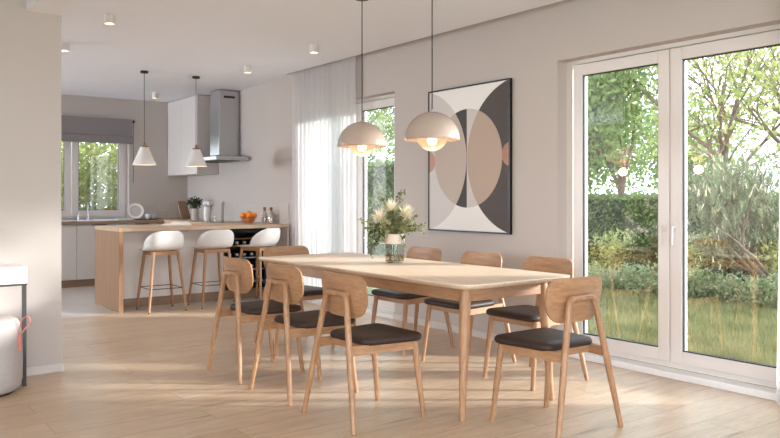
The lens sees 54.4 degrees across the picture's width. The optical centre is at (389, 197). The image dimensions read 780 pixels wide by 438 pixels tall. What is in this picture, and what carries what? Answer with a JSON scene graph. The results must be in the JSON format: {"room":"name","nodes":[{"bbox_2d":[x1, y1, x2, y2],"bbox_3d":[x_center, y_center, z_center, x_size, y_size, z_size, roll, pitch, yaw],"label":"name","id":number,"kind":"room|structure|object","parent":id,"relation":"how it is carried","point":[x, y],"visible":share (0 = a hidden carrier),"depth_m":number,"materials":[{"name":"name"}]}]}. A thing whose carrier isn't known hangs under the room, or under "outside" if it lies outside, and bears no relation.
{"room":"dining room","nodes":[
{"label":"dining room","id":0,"kind":"room"},
{"bbox_2d":[0,0,60,366],"bbox_3d":[-4.195,-0.125,4.054,4.552,2.690,0.220,0,0,-37],"label":"wall partition","id":1,"kind":"structure","parent":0,"point":[30,42],"depth_m":5.22,"materials":[{"name":"paint"}]},
{"bbox_2d":[27,361,63,375],"bbox_3d":[-4.190,1.189,4.058,4.566,0.062,0.248,0,0,-37],"label":"baseboard","id":2,"kind":"structure","parent":1,"relation":"attached to","point":[56,367],"depth_m":5.26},
{"bbox_2d":[61,94,187,219],"bbox_3d":[-6.462,-0.125,9.616,8.000,2.690,0.300,0,0,-37],"label":"wall","id":3,"kind":"structure","parent":0,"point":[152,183],"depth_m":11.48,"materials":[{"name":"paint"}]},
{"bbox_2d":[61,141,126,217],"bbox_3d":[-4.634,-0.367,10.937,1.670,1.325,0.159,0,0,-37],"label":"window","id":4,"kind":"structure","parent":3,"relation":"in","point":[70,149],"depth_m":10.99,"materials":[{"name":"white plastic"}]},
{"bbox_2d":[61,115,134,182],"bbox_3d":[-4.546,-0.692,10.816,1.805,0.946,0.080,0,0,-37],"label":"blind","id":5,"kind":"object","parent":4,"relation":"attached to","point":[73,128],"visible":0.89,"depth_m":11.01,"materials":[{"name":"grey fabric"}]},
{"bbox_2d":[131,203,180,218],"bbox_3d":[-3.525,0.200,11.624,0.868,0.240,0.012,0,0,-37],"label":"backsplash","id":6,"kind":"structure","parent":3,"relation":"attached to","point":[162,210],"depth_m":11.63,"materials":[{"name":"stone"}]},
{"bbox_2d":[61,286,262,317],"bbox_3d":[-5.295,1.280,8.310,7.900,0.120,3.390,0,0,-37],"label":"floor tile","id":7,"kind":"structure","parent":0,"point":[75,301],"depth_m":8.67,"materials":[{"name":"beige tile"}]},
{"bbox_2d":[61,225,75,287],"bbox_3d":[-4.674,0.795,10.374,0.600,0.850,0.592,0,0,-37],"label":"base cabinet","id":8,"kind":"object","parent":7,"relation":"on","point":[68,232],"visible":0.4,"depth_m":10.27,"materials":[{"name":"white wood"}]},
{"bbox_2d":[76,224,120,286],"bbox_3d":[-4.194,0.795,10.734,0.600,0.850,0.592,0,0,-37],"label":"base cabinet","id":9,"kind":"object","parent":7,"relation":"on","point":[85,234],"visible":0.5,"depth_m":10.40,"materials":[{"name":"white wood"}]},
{"bbox_2d":[121,223,161,224],"bbox_3d":[-3.714,0.795,11.094,0.600,0.850,0.592,0,0,-37],"label":"base cabinet","id":10,"kind":"object","parent":7,"relation":"on","point":[140,223],"visible":0.14,"depth_m":10.90,"materials":[{"name":"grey wood"}]},
{"bbox_2d":[95,222,288,312],"bbox_3d":[-2.318,0.771,9.020,2.055,0.897,0.887,0,0,-37],"label":"kitchen island","id":11,"kind":"object","parent":7,"relation":"on","point":[118,254],"visible":0.8,"depth_m":8.61,"materials":[{"name":"brown wood"}]},
{"bbox_2d":[95,222,288,231],"bbox_3d":[-2.318,0.343,9.020,2.055,0.040,0.887,0,0,-37],"label":"countertop","id":12,"kind":"structure","parent":11,"relation":"on","point":[199,226],"depth_m":8.70,"materials":[{"name":"brown wood"}]},
{"bbox_2d":[162,221,191,225],"bbox_3d":[-2.512,0.302,8.916,0.228,0.041,0.314,0,0,36],"label":"open book","id":13,"kind":"object","parent":12,"relation":"on","point":[174,223],"visible":0.97,"depth_m":8.88,"materials":[{"name":"paper"}]},
{"bbox_2d":[262,207,266,221],"bbox_3d":[-1.590,0.221,9.620,0.072,0.202,0.072,0,0,-37],"label":"bottle","id":14,"kind":"object","parent":12,"relation":"on","point":[264,216],"visible":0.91,"depth_m":9.60,"materials":[{"name":"clear glass"}]},
{"bbox_2d":[268,207,272,222],"bbox_3d":[-1.488,0.221,9.484,0.072,0.202,0.072,0,0,-37],"label":"bottle","id":15,"kind":"object","parent":12,"relation":"on","point":[270,216],"visible":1,"depth_m":9.46,"materials":[{"name":"clear glass"}]},
{"bbox_2d":[223,228,265,289],"bbox_3d":[-1.908,0.740,9.461,0.560,0.740,0.512,0,0,-37],"label":"wine cooler","id":16,"kind":"object","parent":11,"relation":"in","point":[248,233],"visible":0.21,"depth_m":9.43,"materials":[{"name":"metal"}]},
{"bbox_2d":[230,251,238,256],"bbox_3d":[-1.944,0.693,9.346,0.074,0.074,0.304,0,0,-37],"label":"wine bottle","id":17,"kind":"object","parent":16,"relation":"on","point":[233,253],"visible":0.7,"depth_m":9.28,"materials":[{"name":"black glass"}]},
{"bbox_2d":[235,239,245,244],"bbox_3d":[-1.866,0.547,9.404,0.074,0.074,0.304,0,0,-37],"label":"wine bottle","id":18,"kind":"object","parent":16,"relation":"on","point":[240,241],"visible":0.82,"depth_m":9.35,"materials":[{"name":"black glass"}]},
{"bbox_2d":[234,236,251,239],"bbox_3d":[-1.906,0.501,9.458,0.512,0.012,0.440,0,0,-37],"label":"shelf","id":19,"kind":"object","parent":16,"relation":"attached to","point":[235,237],"depth_m":9.44,"materials":[{"name":"brown wood"}]},
{"bbox_2d":[242,239,250,244],"bbox_3d":[-1.788,0.547,9.463,0.074,0.074,0.304,0,0,-37],"label":"wine bottle","id":20,"kind":"object","parent":16,"relation":"on","point":[248,241],"visible":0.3,"depth_m":9.41,"materials":[{"name":"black glass"}]},
{"bbox_2d":[231,255,262,258],"bbox_3d":[-1.906,0.736,9.458,0.512,0.012,0.440,0,0,-37],"label":"shelf","id":21,"kind":"object","parent":16,"relation":"attached to","point":[243,257],"depth_m":9.42,"materials":[{"name":"wood"}]},
{"bbox_2d":[243,250,252,255],"bbox_3d":[-1.788,0.693,9.463,0.074,0.074,0.304,0,0,-37],"label":"wine bottle","id":22,"kind":"object","parent":16,"relation":"on","point":[248,253],"visible":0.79,"depth_m":9.41,"materials":[{"name":"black glass"}]},
{"bbox_2d":[249,261,258,267],"bbox_3d":[-1.710,0.838,9.521,0.074,0.074,0.304,0,0,-37],"label":"wine bottle","id":23,"kind":"object","parent":16,"relation":"on","point":[253,263],"visible":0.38,"depth_m":9.47,"materials":[{"name":"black glass"}]},
{"bbox_2d":[159,219,252,290],"bbox_3d":[-2.706,0.772,10.758,0.590,0.896,2.355,0,0,-37],"label":"countertop","id":24,"kind":"structure","parent":7,"relation":"on","point":[191,221],"depth_m":10.79,"materials":[{"name":"brown wood"}]},
{"bbox_2d":[177,201,189,218],"bbox_3d":[-3.108,0.186,11.442,0.104,0.271,0.200,0,0,24],"label":"cutting board","id":25,"kind":"object","parent":24,"relation":"on","point":[183,208],"visible":1,"depth_m":11.43,"materials":[{"name":"brown wood"}]},
{"bbox_2d":[186,196,202,219],"bbox_3d":[-2.843,0.147,11.045,0.255,0.355,0.280,0,0,8],"label":"potted herb","id":26,"kind":"object","parent":24,"relation":"on","point":[195,211],"visible":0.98,"depth_m":11.01,"materials":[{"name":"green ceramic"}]},
{"bbox_2d":[159,219,243,223],"bbox_3d":[-2.706,0.346,10.758,0.590,0.044,2.355,0,0,-37],"label":"countertop","id":27,"kind":"structure","parent":24,"relation":"on","point":[191,221],"depth_m":10.78,"materials":[{"name":"white wood"}]},
{"bbox_2d":[203,201,212,219],"bbox_3d":[-2.562,0.183,10.704,0.147,0.279,0.144,0,0,-37],"label":"vase","id":28,"kind":"object","parent":24,"relation":"on","point":[206,214],"visible":0.98,"depth_m":10.67,"materials":[{"name":"ceramic"}]},
{"bbox_2d":[198,220,242,222],"bbox_3d":[-2.354,0.320,10.297,0.410,0.006,0.800,0,0,-37],"label":"induction hob","id":29,"kind":"object","parent":24,"relation":"in","point":[213,221],"visible":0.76,"depth_m":10.11,"materials":[{"name":"black glass"}]},
{"bbox_3d":[-5.154,0.795,10.014,0.600,0.850,0.592,0,0,-37],"label":"base cabinet","id":30,"kind":"object","parent":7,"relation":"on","visible":0},
{"bbox_2d":[61,220,163,224],"bbox_3d":[-4.432,0.346,10.555,2.405,0.043,0.607,0,0,-37],"label":"countertop","id":31,"kind":"structure","parent":30,"relation":"on","point":[121,221],"depth_m":10.59,"materials":[{"name":"brown wood"}]},
{"bbox_2d":[86,202,92,219],"bbox_3d":[-4.253,0.191,10.800,0.088,0.253,0.209,0,0,-37],"label":"tap","id":32,"kind":"object","parent":31,"relation":"on","point":[88,203],"visible":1,"depth_m":10.84,"materials":[{"name":"silver metal"}]},
{"bbox_2d":[61,219,120,221],"bbox_3d":[-4.204,0.321,10.747,1.070,0.007,0.400,0,0,-37],"label":"sink","id":33,"kind":"object","parent":31,"relation":"in","point":[105,219],"visible":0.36,"depth_m":10.56,"materials":[{"name":"metal"}]},
{"bbox_2d":[134,218,158,219],"bbox_3d":[-3.628,0.319,11.279,0.410,0.012,0.240,0,0,-37],"label":"dish rack","id":34,"kind":"object","parent":31,"relation":"on","point":[150,218],"visible":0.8,"depth_m":11.19,"materials":[{"name":"grey metal"}]},
{"bbox_2d":[127,203,143,218],"bbox_3d":[-3.769,0.195,11.244,0.232,0.228,0.049,0,0,-23],"label":"dinner plate","id":35,"kind":"object","parent":34,"relation":"on","point":[135,210],"visible":1,"depth_m":11.25,"materials":[{"name":"white ceramic"}]},
{"bbox_2d":[191,209,198,219],"bbox_3d":[-2.842,0.241,11.056,0.108,0.165,0.108,0,0,-37],"label":"pot","id":36,"kind":"object","parent":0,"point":[194,212],"depth_m":11.01,"materials":[{"name":"grey ceramic"}]},
{"bbox_2d":[61,0,563,102],"bbox_3d":[-2.316,-1.595,4.338,8.300,0.250,13.720,0,0,-37],"label":"ceiling","id":37,"kind":"structure","parent":0,"point":[175,41],"depth_m":6.92,"materials":[{"name":"paint"}]},
{"bbox_2d":[26,0,80,14],"bbox_3d":[-0.164,-1.375,2.283,0.227,0.190,7.450,0,0,-37],"label":"ceiling beam","id":38,"kind":"structure","parent":37,"relation":"attached to","point":[56,7],"depth_m":5.08,"materials":[{"name":"paint"}]},
{"bbox_2d":[61,42,69,51],"bbox_3d":[-3.093,-1.432,7.213,0.090,0.076,0.090,0,0,-37],"label":"ceiling spotlight","id":39,"kind":"object","parent":37,"relation":"attached to","point":[65,47],"visible":0.88,"depth_m":7.18,"materials":[{"name":"white plastic"}]},
{"bbox_2d":[104,13,114,24],"bbox_3d":[-2.251,-1.432,6.091,0.090,0.076,0.090,0,0,-37],"label":"ceiling spotlight","id":40,"kind":"object","parent":37,"relation":"attached to","point":[109,18],"visible":1,"depth_m":6.06,"materials":[{"name":"white plastic"}]},
{"bbox_2d":[132,70,155,164],"bbox_3d":[-2.851,-0.925,8.806,0.266,1.090,0.266,0,0,-37],"label":"cone pendant","id":41,"kind":"object","parent":37,"relation":"hanging from","point":[144,156],"visible":1,"depth_m":8.75,"materials":[{"name":"white metal"}]},
{"bbox_2d":[152,93,157,98],"bbox_3d":[-3.300,-1.432,10.656,0.090,0.076,0.090,0,0,-37],"label":"ceiling spotlight","id":42,"kind":"object","parent":37,"relation":"attached to","point":[154,95],"visible":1,"depth_m":10.62,"materials":[{"name":"white plastic"}]},
{"bbox_2d":[185,76,206,166],"bbox_3d":[-2.353,-0.925,9.205,0.266,1.090,0.266,0,0,-37],"label":"cone pendant","id":43,"kind":"object","parent":37,"relation":"hanging from","point":[195,159],"visible":1,"depth_m":9.14,"materials":[{"name":"white ceramic"}]},
{"bbox_2d":[243,65,251,72],"bbox_3d":[-1.590,-1.432,8.472,0.090,0.076,0.090,0,0,-37],"label":"ceiling spotlight","id":44,"kind":"object","parent":37,"relation":"attached to","point":[246,68],"visible":1,"depth_m":8.44,"materials":[{"name":"white plastic"}]},
{"bbox_2d":[309,44,318,53],"bbox_3d":[-0.731,-1.432,7.307,0.090,0.076,0.090,0,0,-37],"label":"ceiling spotlight","id":45,"kind":"object","parent":37,"relation":"attached to","point":[313,48],"visible":1,"depth_m":7.27,"materials":[{"name":"white plastic"}]},
{"bbox_2d":[292,56,355,304],"bbox_3d":[-0.777,-0.176,8.564,0.070,2.768,1.355,0,0,-37],"label":"sheer curtain","id":46,"kind":"object","parent":37,"relation":"hanging from","point":[323,96],"visible":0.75,"depth_m":8.56,"materials":[{"name":"white fabric"}]},
{"bbox_2d":[337,0,386,155],"bbox_3d":[-0.205,-0.887,5.556,0.362,1.166,0.362,0,0,-37],"label":"dome pendant","id":47,"kind":"object","parent":37,"relation":"hanging from","point":[361,138],"visible":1,"depth_m":5.45,"materials":[{"name":"beige paint"}]},
{"bbox_2d":[404,0,459,150],"bbox_3d":[0.273,-0.887,4.920,0.362,1.166,0.362,0,0,-37],"label":"dome pendant","id":48,"kind":"object","parent":37,"relation":"hanging from","point":[431,130],"visible":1,"depth_m":4.81,"materials":[{"name":"beige paint"}]},
{"bbox_2d":[776,205,779,404],"bbox_3d":[2.601,-0.176,4.057,0.084,2.768,1.070,0,0,-37],"label":"sheer curtain","id":49,"kind":"object","parent":37,"relation":"hanging from","point":[778,320],"visible":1,"depth_m":4.46,"materials":[{"name":"white fabric"}]},
{"bbox_2d":[0,301,779,437],"bbox_3d":[-1.299,1.280,2.982,7.900,0.120,9.930,0,0,-37],"label":"floor","id":50,"kind":"structure","parent":0,"point":[140,374],"depth_m":4.63,"materials":[{"name":"brown wood"}]},
{"bbox_2d":[0,263,26,386],"bbox_3d":[-2.873,0.833,4.698,1.100,0.775,0.285,0,0,-37],"label":"console table","id":51,"kind":"object","parent":50,"relation":"on","point":[10,274],"visible":1,"depth_m":4.90,"materials":[{"name":"grey metal"}]},
{"bbox_2d":[0,315,30,396],"bbox_3d":[-2.522,0.979,4.734,0.451,0.483,0.436,0,0,-37],"label":"pouf","id":52,"kind":"object","parent":50,"relation":"on","point":[11,343],"visible":1,"depth_m":4.67,"materials":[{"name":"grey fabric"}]},
{"bbox_2d":[135,231,186,313],"bbox_3d":[-2.473,0.787,8.225,0.432,0.869,0.450,0,0,-37],"label":"bar stool","id":53,"kind":"object","parent":50,"relation":"on","point":[158,243],"visible":1,"depth_m":8.11,"materials":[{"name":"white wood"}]},
{"bbox_2d":[187,229,234,308],"bbox_3d":[-2.002,0.787,8.578,0.432,0.869,0.450,0,0,-37],"label":"bar stool","id":54,"kind":"object","parent":50,"relation":"on","point":[211,241],"visible":0.96,"depth_m":8.43,"materials":[{"name":"white plastic"}]},
{"bbox_2d":[207,256,304,383],"bbox_3d":[-0.933,0.818,5.312,0.522,0.811,0.530,0,0,-37],"label":"dining chair","id":55,"kind":"object","parent":50,"relation":"on","point":[238,277],"visible":0.94,"depth_m":5.19,"materials":[{"name":"brown wood"}]},
{"bbox_2d":[233,228,279,301],"bbox_3d":[-1.534,0.787,8.931,0.450,0.869,0.432,0,0,30],"label":"bar stool","id":56,"kind":"object","parent":50,"relation":"on","point":[268,237],"visible":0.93,"depth_m":8.77,"materials":[{"name":"white plastic"}]},
{"bbox_2d":[253,245,334,345],"bbox_3d":[-0.789,0.818,6.319,0.530,0.811,0.522,0,0,-37],"label":"dining chair","id":57,"kind":"object","parent":50,"relation":"on","point":[310,292],"visible":0.34,"depth_m":6.37,"materials":[{"name":"brown wood"}]},
{"bbox_2d":[249,263,357,406],"bbox_3d":[-0.537,0.818,4.785,0.522,0.811,0.530,0,0,-37],"label":"dining chair","id":58,"kind":"object","parent":50,"relation":"on","point":[285,284],"visible":0.96,"depth_m":4.66,"materials":[{"name":"brown wood"}]},
{"bbox_2d":[302,271,425,434],"bbox_3d":[-0.139,0.818,4.253,0.522,0.811,0.530,0,0,-37],"label":"dining chair","id":59,"kind":"object","parent":50,"relation":"on","point":[346,295],"visible":1,"depth_m":4.16,"materials":[{"name":"brown wood"}]},
{"bbox_2d":[371,246,454,354],"bbox_3d":[0.163,0.818,6.197,0.522,0.811,0.530,0,0,-37],"label":"dining chair","id":60,"kind":"object","parent":50,"relation":"on","point":[423,253],"visible":0.56,"depth_m":6.15,"materials":[{"name":"brown wood"}]},
{"bbox_2d":[259,252,569,421],"bbox_3d":[0.026,0.841,5.194,0.884,0.761,2.410,0,0,-37],"label":"dining table","id":61,"kind":"object","parent":50,"relation":"on","point":[463,283],"visible":0.8,"depth_m":4.55,"materials":[{"name":"brown wood"}]},
{"bbox_2d":[385,234,403,262],"bbox_3d":[0.032,0.357,5.387,0.141,0.204,0.141,0,0,-37],"label":"flower vase","id":62,"kind":"object","parent":61,"relation":"on","point":[391,238],"visible":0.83,"depth_m":5.33,"materials":[{"name":"clear glass"}]},
{"bbox_2d":[358,189,426,259],"bbox_3d":[0.014,0.191,5.368,0.497,0.508,0.254,0,0,5],"label":"flower bouquet","id":63,"kind":"object","parent":62,"relation":"in","point":[400,225],"visible":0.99,"depth_m":5.35,"materials":[{"name":"green plant"}]},
{"bbox_2d":[421,251,516,362],"bbox_3d":[0.571,0.818,5.654,0.522,0.811,0.530,0,0,-37],"label":"dining chair","id":64,"kind":"object","parent":50,"relation":"on","point":[490,259],"visible":0.48,"depth_m":5.64,"materials":[{"name":"brown wood"}]},
{"bbox_2d":[483,256,588,390],"bbox_3d":[0.967,0.818,5.125,0.522,0.811,0.530,0,0,-37],"label":"dining chair","id":65,"kind":"object","parent":50,"relation":"on","point":[522,315],"visible":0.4,"depth_m":5.10,"materials":[{"name":"brown wood"}]},
{"bbox_2d":[490,275,622,437],"bbox_3d":[0.880,0.818,4.093,0.530,0.811,0.522,0,0,-37],"label":"dining chair","id":66,"kind":"object","parent":50,"relation":"on","point":[575,299],"visible":1,"depth_m":3.99,"materials":[{"name":"brown wood"}]},
{"bbox_2d":[188,0,779,333],"bbox_3d":[0.840,-0.175,6.830,0.340,2.790,13.520,0,0,-37],"label":"wall","id":67,"kind":"structure","parent":0,"point":[533,48],"depth_m":6.31,"materials":[{"name":"paint"}]},
{"bbox_2d":[168,99,197,175],"bbox_3d":[-3.125,-0.898,11.562,0.323,1.120,0.569,0,0,-37],"label":"upper cabinet","id":68,"kind":"object","parent":67,"relation":"attached to","point":[174,108],"visible":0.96,"depth_m":11.47,"materials":[{"name":"white wood"}]},
{"bbox_2d":[182,95,217,174],"bbox_3d":[-2.783,-0.898,11.106,0.323,1.120,0.569,0,0,-37],"label":"upper cabinet","id":69,"kind":"object","parent":67,"relation":"attached to","point":[195,109],"visible":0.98,"depth_m":10.88,"materials":[{"name":"white wood"}]},
{"bbox_2d":[203,90,248,162],"bbox_3d":[-2.349,-0.975,10.401,0.473,0.966,0.900,0,0,-37],"label":"hood","id":70,"kind":"object","parent":67,"relation":"attached to","point":[224,104],"visible":0.91,"depth_m":10.32,"materials":[{"name":"metal"}]},
{"bbox_2d":[187,203,288,223],"bbox_3d":[-2.208,0.200,10.600,0.012,0.240,3.230,0,0,-37],"label":"backsplash","id":71,"kind":"structure","parent":67,"relation":"attached to","point":[218,211],"depth_m":10.35,"materials":[{"name":"stone"}]},
{"bbox_2d":[356,94,394,311],"bbox_3d":[-0.400,0.053,8.384,0.159,2.243,1.785,0,0,-37],"label":"window","id":72,"kind":"structure","parent":67,"relation":"in","point":[386,101],"depth_m":8.23,"materials":[{"name":"white plastic"}]},
{"bbox_2d":[365,307,394,319],"bbox_3d":[-0.451,1.199,8.347,0.125,0.042,1.785,0,0,-37],"label":"window sill","id":73,"kind":"structure","parent":67,"relation":"attached to","point":[381,313],"depth_m":7.79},
{"bbox_2d":[394,314,497,340],"bbox_3d":[0.672,1.190,6.760,0.012,0.060,2.100,0,0,-37],"label":"baseboard","id":74,"kind":"structure","parent":67,"relation":"attached to","point":[476,333],"depth_m":7.01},
{"bbox_2d":[428,78,511,234],"bbox_3d":[0.687,-0.344,6.723,0.031,1.300,1.058,0,0,-37],"label":"framed artwork","id":75,"kind":"object","parent":67,"relation":"attached to","point":[470,178],"visible":1,"depth_m":6.64},
{"bbox_2d":[670,49,670,361],"bbox_3d":[1.957,0.053,5.261,0.035,2.163,0.030,0,0,-37],"label":"door frame","id":76,"kind":"structure","parent":67,"relation":"attached to","point":[670,49],"depth_m":5.25,"materials":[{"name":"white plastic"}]},
{"bbox_2d":[569,352,775,400],"bbox_3d":[2.022,1.199,5.051,0.125,0.042,2.255,0,0,-37],"label":"window sill","id":77,"kind":"structure","parent":67,"relation":"attached to","point":[691,377],"depth_m":5.04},
{"bbox_2d":[567,24,779,387],"bbox_3d":[2.072,0.053,5.088,0.159,2.243,2.255,0,0,-37],"label":"door","id":78,"kind":"structure","parent":67,"relation":"in","point":[578,71],"depth_m":5.26,"materials":[{"name":"white plastic"}]},
{"label":"outside","id":79,"kind":"structure","parent":0,"visible":0},
{"bbox_2d":[367,272,777,388],"bbox_3d":[-2.780,1.470,13.540,78.200,0.179,75.000,0,0,-37],"label":"ground","id":80,"kind":"structure","parent":79,"point":[369,289],"depth_m":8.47,"materials":[{"name":"green plant"}]},
{"bbox_2d":[61,141,79,209],"bbox_3d":[-6.385,0.041,13.488,1.653,2.680,1.750,0,0,-37],"label":"shrub","id":81,"kind":"object","parent":80,"relation":"on","point":[61,141],"visible":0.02,"depth_m":13.44,"materials":[{"name":"green plant"}]},
{"bbox_2d":[61,141,103,208],"bbox_3d":[-6.981,-0.439,15.520,2.314,3.639,2.243,0,0,-37],"label":"shrub","id":82,"kind":"object","parent":80,"relation":"on","point":[62,141],"visible":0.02,"depth_m":15.49,"materials":[{"name":"green plant"}]},
{"bbox_2d":[61,142,116,209],"bbox_3d":[-5.507,-0.157,14.470,1.913,3.082,1.890,0,0,-37],"label":"shrub","id":83,"kind":"object","parent":80,"relation":"on","point":[98,166],"visible":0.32,"depth_m":14.12,"materials":[{"name":"green plant"}]},
{"bbox_2d":[84,143,116,209],"bbox_3d":[-5.806,-0.295,16.891,2.232,3.358,2.258,0,0,-11],"label":"shrub","id":84,"kind":"object","parent":80,"relation":"on","point":[113,143],"visible":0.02,"depth_m":16.61,"materials":[{"name":"green plant"}]},
{"bbox_2d":[367,156,393,256],"bbox_3d":[-0.785,0.324,15.709,1.386,2.212,7.075,0,0,-37],"label":"hedge","id":85,"kind":"object","parent":80,"relation":"on","point":[380,175],"visible":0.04,"depth_m":14.04,"materials":[{"name":"green plant"}]},
{"bbox_2d":[367,107,393,162],"bbox_3d":[-0.599,-1.723,20.878,6.595,6.216,5.254,0,0,35],"label":"leafy tree","id":86,"kind":"object","parent":80,"relation":"on","point":[384,124],"visible":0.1,"depth_m":20.02,"materials":[{"name":"green plant"}]},
{"bbox_2d":[588,232,613,268],"bbox_3d":[3.435,0.953,13.322,1.126,0.866,1.123,0,0,-37],"label":"bush","id":87,"kind":"object","parent":80,"relation":"on","point":[590,234],"visible":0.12,"depth_m":13.15,"materials":[{"name":"green plant"}]},
{"bbox_2d":[588,260,619,289],"bbox_3d":[3.009,1.158,11.241,0.781,0.459,0.770,0,0,-37],"label":"shrub","id":88,"kind":"object","parent":80,"relation":"on","point":[590,271],"visible":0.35,"depth_m":11.11,"materials":[{"name":"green plant"}]},
{"bbox_2d":[588,227,648,274],"bbox_3d":[3.788,0.945,12.721,1.105,0.882,1.056,0,0,27],"label":"bush","id":89,"kind":"object","parent":80,"relation":"on","point":[608,254],"visible":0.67,"depth_m":12.63,"materials":[{"name":"green plant"}]},
{"bbox_2d":[588,66,657,195],"bbox_3d":[3.683,-1.724,15.460,4.403,6.230,5.418,0,0,-34],"label":"leafy tree","id":90,"kind":"object","parent":80,"relation":"on","point":[599,98],"visible":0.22,"depth_m":14.58,"materials":[{"name":"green plant"}]},
{"bbox_2d":[588,76,657,198],"bbox_3d":[6.226,-2.495,26.120,7.040,8.772,6.887,0,0,27],"label":"leafy tree","id":91,"kind":"object","parent":80,"relation":"on","point":[601,168],"visible":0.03,"depth_m":24.95,"materials":[{"name":"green plant"}]},
{"bbox_2d":[602,263,651,292],"bbox_3d":[3.462,1.165,11.094,0.731,0.444,0.757,0,0,13],"label":"shrub","id":92,"kind":"object","parent":80,"relation":"on","point":[620,269],"visible":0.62,"depth_m":10.98,"materials":[{"name":"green plant"}]},
{"bbox_2d":[614,233,657,281],"bbox_3d":[4.208,0.965,12.147,1.116,0.843,1.126,0,0,-37],"label":"bush","id":93,"kind":"object","parent":80,"relation":"on","point":[643,251],"visible":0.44,"depth_m":12.03,"materials":[{"name":"green plant"}]},
{"bbox_2d":[620,259,657,294],"bbox_3d":[3.654,1.130,10.770,0.779,0.514,0.771,0,0,-37],"label":"shrub","id":94,"kind":"object","parent":80,"relation":"on","point":[639,282],"visible":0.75,"depth_m":10.68,"materials":[{"name":"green plant"}]},
{"bbox_2d":[647,267,703,294],"bbox_3d":[4.002,1.156,10.557,0.783,0.463,0.792,0,0,-37],"label":"shrub","id":95,"kind":"object","parent":80,"relation":"on","point":[689,267],"visible":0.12,"depth_m":10.45,"materials":[{"name":"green plant"}]},
{"bbox_2d":[591,61,766,193],"bbox_3d":[11.152,-1.903,30.364,6.898,7.367,8.028,0,0,-37],"label":"leafy tree","id":96,"kind":"object","parent":80,"relation":"on","point":[702,158],"visible":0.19,"depth_m":29.71,"materials":[{"name":"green plant"}]},
{"bbox_2d":[588,191,778,282],"bbox_3d":[4.698,0.655,14.567,1.199,1.603,7.465,0,0,-37],"label":"clipped hedge","id":97,"kind":"object","parent":80,"relation":"on","point":[638,213],"visible":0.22,"depth_m":14.13,"materials":[{"name":"green plant"}]},
{"bbox_2d":[655,231,731,287],"bbox_3d":[4.651,0.942,11.641,1.096,0.888,1.161,0,0,-37],"label":"bush","id":98,"kind":"object","parent":80,"relation":"on","point":[710,235],"visible":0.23,"depth_m":11.46,"materials":[{"name":"green plant"}]},
{"bbox_2d":[610,47,779,182],"bbox_3d":[6.837,-1.566,14.316,6.366,5.921,5.659,0,0,-37],"label":"tree","id":99,"kind":"object","parent":80,"relation":"on","point":[719,143],"visible":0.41,"depth_m":14.14,"materials":[{"name":"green plant"}]},
{"bbox_2d":[621,46,779,162],"bbox_3d":[6.850,-1.851,14.109,5.484,6.526,7.206,0,0,33],"label":"tree","id":100,"kind":"object","parent":80,"relation":"on","point":[774,135],"visible":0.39,"depth_m":13.80,"materials":[{"name":"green plant"}]},
{"bbox_2d":[687,262,728,299],"bbox_3d":[4.133,1.119,10.203,0.759,0.536,0.793,0,0,-37],"label":"shrub","id":101,"kind":"object","parent":80,"relation":"on","point":[690,275],"visible":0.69,"depth_m":10.09,"materials":[{"name":"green plant"}]},
{"bbox_2d":[697,269,758,302],"bbox_3d":[4.469,1.165,9.988,0.785,0.446,0.782,0,0,-37],"label":"shrub","id":102,"kind":"object","parent":80,"relation":"on","point":[724,297],"visible":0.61,"depth_m":9.92,"materials":[{"name":"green plant"}]},
{"bbox_2d":[687,135,779,287],"bbox_3d":[4.761,0.264,9.947,2.900,2.273,3.420,0,0,-11],"label":"shrub","id":103,"kind":"object","parent":80,"relation":"on","point":[729,207],"visible":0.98,"depth_m":10.10,"materials":[{"name":"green plant"}]},
{"bbox_2d":[694,237,778,291],"bbox_3d":[5.022,0.925,11.015,1.134,0.923,1.119,0,0,-37],"label":"bush","id":104,"kind":"object","parent":80,"relation":"on","point":[734,271],"visible":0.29,"depth_m":10.87,"materials":[{"name":"green plant"}]},
{"bbox_2d":[719,275,777,307],"bbox_3d":[4.630,1.188,9.649,0.771,0.400,0.727,0,0,-37],"label":"shrub","id":105,"kind":"object","parent":80,"relation":"on","point":[742,291],"visible":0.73,"depth_m":9.56,"materials":[{"name":"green plant"}]},
{"bbox_2d":[739,235,778,283],"bbox_3d":[5.441,0.938,10.466,1.124,0.897,1.085,0,0,6],"label":"bush","id":106,"kind":"object","parent":80,"relation":"on","point":[772,269],"visible":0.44,"depth_m":10.42,"materials":[{"name":"green plant"}]},
{"bbox_2d":[750,273,777,308],"bbox_3d":[4.858,1.133,9.364,0.758,0.508,0.726,0,0,15],"label":"shrub","id":107,"kind":"object","parent":80,"relation":"on","point":[770,285],"visible":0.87,"depth_m":9.39,"materials":[{"name":"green plant"}]},
{"bbox_2d":[754,74,779,177],"bbox_3d":[14.982,-2.326,24.505,5.681,7.438,7.770,0,0,37],"label":"leafy tree","id":108,"kind":"object","parent":80,"relation":"on","point":[778,74],"visible":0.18,"depth_m":25.53,"materials":[{"name":"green plant"}]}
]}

